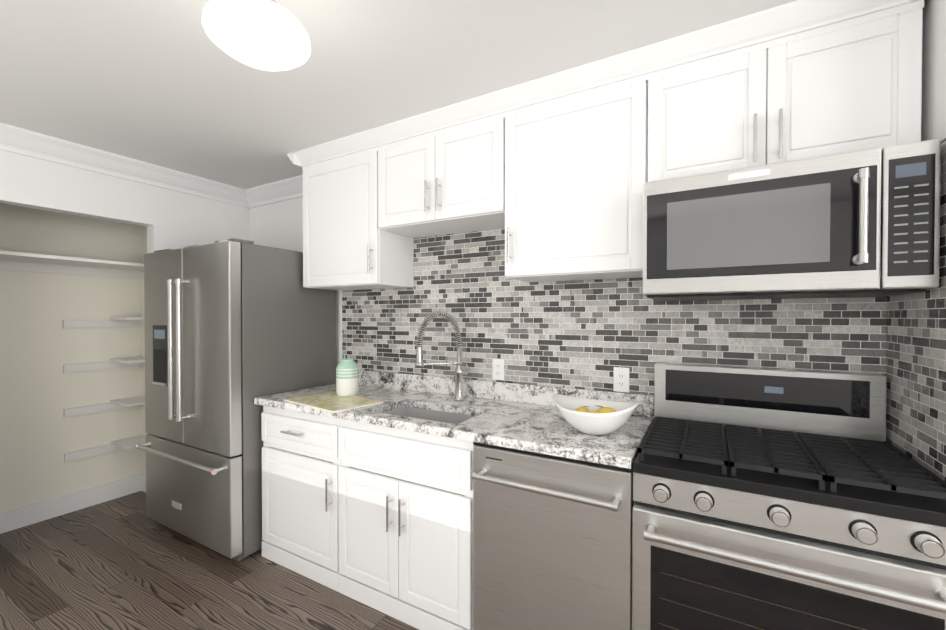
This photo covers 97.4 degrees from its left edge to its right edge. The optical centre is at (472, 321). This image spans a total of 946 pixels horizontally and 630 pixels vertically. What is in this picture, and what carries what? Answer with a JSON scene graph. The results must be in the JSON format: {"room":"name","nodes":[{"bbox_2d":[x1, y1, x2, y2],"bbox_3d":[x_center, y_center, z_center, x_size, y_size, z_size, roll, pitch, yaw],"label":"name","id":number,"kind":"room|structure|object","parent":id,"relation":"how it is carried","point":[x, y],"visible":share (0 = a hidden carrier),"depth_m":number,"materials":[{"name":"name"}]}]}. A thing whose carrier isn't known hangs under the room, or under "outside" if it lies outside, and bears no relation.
{"room":"kitchen","nodes":[
{"label":"kitchen","id":0,"kind":"room"},
{"bbox_2d":[0,203,142,512],"bbox_3d":[-2.939,0.151,2.831,0.100,2.385,1.300,0,1,30],"label":"wall","id":1,"kind":"structure","parent":0,"point":[40,390],"depth_m":2.88,"materials":[{"name":"white paint"}]},
{"bbox_2d":[0,250,143,278],"bbox_3d":[-2.721,-0.365,2.701,0.398,0.080,1.096,0,1,30],"label":"shelf","id":2,"kind":"object","parent":1,"relation":"attached to","point":[21,261],"visible":0.83,"depth_m":2.79,"materials":[{"name":"white wood"}]},
{"bbox_2d":[0,473,145,533],"bbox_3d":[-2.679,1.280,2.694,0.500,0.130,1.100,0,1,30],"label":"baseboard","id":3,"kind":"structure","parent":1,"relation":"attached to","point":[20,517],"depth_m":2.90,"materials":[{"name":"white wood"}]},
{"bbox_2d":[62,317,144,327],"bbox_3d":[-2.606,0.010,3.007,0.298,0.073,0.458,0,1,30],"label":"shelf","id":4,"kind":"object","parent":1,"relation":"attached to","point":[126,322],"visible":0.69,"depth_m":3.03,"materials":[{"name":"white wood"}]},
{"bbox_2d":[63,396,144,416],"bbox_3d":[-2.606,0.630,3.013,0.298,0.073,0.458,0,1,30],"label":"shelf","id":5,"kind":"object","parent":1,"relation":"attached to","point":[115,404],"visible":0.71,"depth_m":3.03,"materials":[{"name":"white wood"}]},
{"bbox_2d":[63,357,144,372],"bbox_3d":[-2.606,0.320,3.010,0.298,0.073,0.458,0,1,30],"label":"shelf","id":6,"kind":"object","parent":1,"relation":"attached to","point":[123,362],"visible":0.71,"depth_m":3.04,"materials":[{"name":"white wood"}]},
{"bbox_2d":[64,435,145,461],"bbox_3d":[-2.606,0.940,3.017,0.298,0.073,0.458,0,1,30],"label":"shelf","id":7,"kind":"object","parent":1,"relation":"attached to","point":[129,443],"visible":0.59,"depth_m":3.04,"materials":[{"name":"white wood"}]},
{"bbox_2d":[0,150,153,226],"bbox_3d":[-2.411,-0.846,2.535,0.100,0.385,0.750,0,1,30],"label":"lintel","id":8,"kind":"object","parent":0,"point":[31,182],"visible":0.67,"depth_m":2.48,"materials":[{"name":"white paint"}]},
{"bbox_2d":[140,226,147,474],"bbox_3d":[-2.381,0.147,3.203,0.500,2.385,0.100,0,1,30],"label":"wall","id":9,"kind":"structure","parent":0,"point":[143,232],"depth_m":3.27,"materials":[{"name":"white paint"}]},
{"bbox_2d":[147,186,249,252],"bbox_3d":[-2.056,0.147,3.167,0.100,2.385,0.680,0,1,30],"label":"wall","id":10,"kind":"structure","parent":0,"point":[182,220],"depth_m":3.04,"materials":[{"name":"white paint"}]},
{"bbox_2d":[0,491,418,629],"bbox_3d":[-0.581,1.406,0.653,6.370,0.080,3.800,0,1,30],"label":"floor","id":11,"kind":"structure","parent":0,"point":[123,563],"depth_m":2.12,"materials":[{"name":"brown wood"}]},
{"bbox_2d":[134,238,335,560],"bbox_3d":[-1.571,0.440,2.773,0.967,1.807,0.816,0,1,30],"label":"refrigerator","id":12,"kind":"object","parent":11,"relation":"on","point":[234,327],"visible":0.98,"depth_m":2.42,"materials":[{"name":"grey metal"}]},
{"bbox_2d":[261,406,340,591],"bbox_3d":[-0.799,0.909,2.466,0.623,0.877,0.654,0,1,30],"label":"base cabinet","id":13,"kind":"object","parent":11,"relation":"on","point":[301,462],"visible":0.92,"depth_m":2.20,"materials":[{"name":"white wood"}]},
{"bbox_2d":[338,419,473,629],"bbox_3d":[-0.193,0.912,2.119,0.771,0.877,0.654,0,1,30],"label":"base cabinet","id":14,"kind":"object","parent":11,"relation":"on","point":[405,509],"visible":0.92,"depth_m":1.84,"materials":[{"name":"white wood"}]},
{"bbox_2d":[254,311,653,468],"bbox_3d":[-0.205,0.310,2.123,2.019,0.732,0.635,0,1,30],"label":"countertop","id":15,"kind":"structure","parent":14,"relation":"on","point":[526,417],"depth_m":2.04,"materials":[{"name":"white stone"}]},
{"bbox_2d":[284,392,382,412],"bbox_3d":[-0.756,0.431,2.241,0.470,0.008,0.300,0,1,38],"label":"magazine","id":16,"kind":"object","parent":15,"relation":"on","point":[333,402],"visible":0.9,"depth_m":2.21,"materials":[{"name":"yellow paper"}]},
{"bbox_2d":[336,358,358,395],"bbox_3d":[-0.732,0.327,2.422,0.129,0.212,0.129,0,1,30],"label":"vase","id":17,"kind":"object","parent":16,"relation":"on","point":[347,376],"visible":1,"depth_m":2.37,"materials":[{"name":"white ceramic"}]},
{"bbox_2d":[385,406,475,423],"bbox_3d":[-0.220,0.575,2.031,0.536,0.204,0.311,0,1,30],"label":"sink","id":18,"kind":"object","parent":15,"relation":"in","point":[438,414],"depth_m":2.19,"materials":[{"name":"silver metal"}]},
{"bbox_2d":[415,311,468,400],"bbox_3d":[-0.145,0.189,2.228,0.268,0.492,0.230,0,1,30],"label":"faucet","id":19,"kind":"object","parent":15,"relation":"on","point":[459,372],"depth_m":2.27,"materials":[{"name":"silver metal"}]},
{"bbox_2d":[552,394,638,434],"bbox_3d":[0.480,0.374,1.648,0.332,0.133,0.272,0,1,30],"label":"fruit bowl","id":20,"kind":"object","parent":15,"relation":"on","point":[593,416],"visible":1,"depth_m":1.59,"materials":[{"name":"white ceramic"}]},
{"bbox_2d":[472,442,633,629],"bbox_3d":[0.392,0.918,1.749,0.602,0.873,0.661,0,1,30],"label":"dishwasher","id":21,"kind":"object","parent":11,"relation":"on","point":[552,542],"visible":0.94,"depth_m":1.50,"materials":[{"name":"grey metal"}]},
{"bbox_2d":[632,363,945,629],"bbox_3d":[0.982,0.776,1.396,0.754,1.165,0.722,0,1,30],"label":"gas range","id":22,"kind":"object","parent":11,"relation":"on","point":[775,499],"visible":1,"depth_m":1.21,"materials":[{"name":"grey metal"}]},
{"bbox_2d":[250,197,341,366],"bbox_3d":[0.598,0.159,2.097,5.770,2.385,0.100,0,1,30],"label":"wall","id":23,"kind":"structure","parent":0,"point":[278,225],"depth_m":3.21,"materials":[{"name":"white paint"}]},
{"bbox_2d":[303,151,413,290],"bbox_3d":[-0.728,-0.582,2.575,0.623,0.745,0.366,0,1,30],"label":"upper cabinet","id":24,"kind":"object","parent":23,"relation":"attached to","point":[348,244],"visible":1,"depth_m":2.44,"materials":[{"name":"white wood"}]},
{"bbox_2d":[378,118,504,237],"bbox_3d":[-0.121,-0.731,2.226,0.771,0.440,0.366,0,1,30],"label":"upper cabinet","id":25,"kind":"object","parent":23,"relation":"attached to","point":[452,182],"visible":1,"depth_m":2.09,"materials":[{"name":"white wood"}]},
{"bbox_2d":[505,81,647,281],"bbox_3d":[0.479,-0.574,1.884,0.608,0.745,0.366,0,1,30],"label":"upper cabinet","id":26,"kind":"object","parent":23,"relation":"attached to","point":[575,174],"visible":0.98,"depth_m":1.74,"materials":[{"name":"white wood"}]},
{"bbox_2d":[287,0,923,170],"bbox_3d":[0.171,-0.985,2.045,2.832,0.096,0.386,0,1,30],"label":"crown molding","id":27,"kind":"structure","parent":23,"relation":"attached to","point":[793,21],"depth_m":1.61,"materials":[{"name":"white wood"}]},
{"bbox_2d":[342,228,886,394],"bbox_3d":[0.302,-0.062,2.201,2.790,1.036,0.008,0,1,30],"label":"wall tile","id":28,"kind":"structure","parent":23,"relation":"attached to","point":[584,334],"depth_m":2.09,"materials":[{"name":"tile"}]},
{"bbox_2d":[492,359,503,380],"bbox_3d":[0.139,0.267,2.288,0.072,0.116,0.009,0,1,30],"label":"electrical outlet","id":29,"kind":"object","parent":28,"relation":"attached to","point":[497,369],"visible":1,"depth_m":2.29,"materials":[{"name":"white plastic"}]},
{"bbox_2d":[613,367,628,392],"bbox_3d":[0.702,0.277,1.966,0.072,0.116,0.009,0,1,30],"label":"electrical outlet","id":30,"kind":"object","parent":28,"relation":"attached to","point":[620,379],"visible":1,"depth_m":1.96,"materials":[{"name":"white plastic"}]},
{"bbox_2d":[647,8,922,181],"bbox_3d":[1.074,-0.723,1.542,0.760,0.440,0.366,0,1,30],"label":"upper cabinet","id":31,"kind":"object","parent":23,"relation":"attached to","point":[858,87],"visible":0.9,"depth_m":1.38,"materials":[{"name":"white wood"}]},
{"bbox_2d":[643,139,940,300],"bbox_3d":[1.038,-0.293,1.484,0.754,0.412,0.506,0,1,30],"label":"microwave","id":32,"kind":"object","parent":31,"relation":"attached to","point":[860,223],"visible":1,"depth_m":1.27,"materials":[{"name":"silver metal"}]},
{"bbox_2d":[0,0,795,188],"bbox_3d":[-0.581,-1.058,0.627,6.370,0.080,3.800,0,1,30],"label":"ceiling","id":33,"kind":"structure","parent":0,"point":[169,84],"depth_m":1.68,"materials":[{"name":"white paint"}]},
{"bbox_2d":[0,122,251,207],"bbox_3d":[-2.698,-0.972,1.840,0.092,0.118,3.600,0,1,30],"label":"crown molding","id":34,"kind":"structure","parent":33,"relation":"attached to","point":[21,141],"depth_m":2.59,"materials":[{"name":"white wood"}]},
{"bbox_2d":[202,0,310,71],"bbox_3d":[-0.637,-0.908,1.236,0.288,0.232,0.288,0,1,30],"label":"ceiling light","id":35,"kind":"object","parent":33,"relation":"hanging from","point":[269,35],"visible":1,"depth_m":1.17,"materials":[{"name":"white glass"}]},
{"bbox_2d":[244,175,302,207],"bbox_3d":[-1.363,-0.986,3.097,0.920,0.118,0.092,0,1,30],"label":"crown molding","id":36,"kind":"structure","parent":33,"relation":"attached to","point":[290,188],"depth_m":3.18,"materials":[{"name":"white wood"}]},
{"bbox_2d":[921,0,945,140],"bbox_3d":[1.425,0.168,1.237,0.120,2.385,0.570,0,1,30],"label":"wall","id":37,"kind":"structure","parent":0,"point":[933,120],"depth_m":1.22,"materials":[{"name":"white paint"}]},
{"bbox_2d":[886,138,945,481],"bbox_3d":[1.367,-0.019,1.264,0.010,0.969,0.562,0,1,30],"label":"wall tile","id":38,"kind":"structure","parent":37,"relation":"attached to","point":[916,381],"depth_m":1.26,"materials":[{"name":"tile"}]}
]}

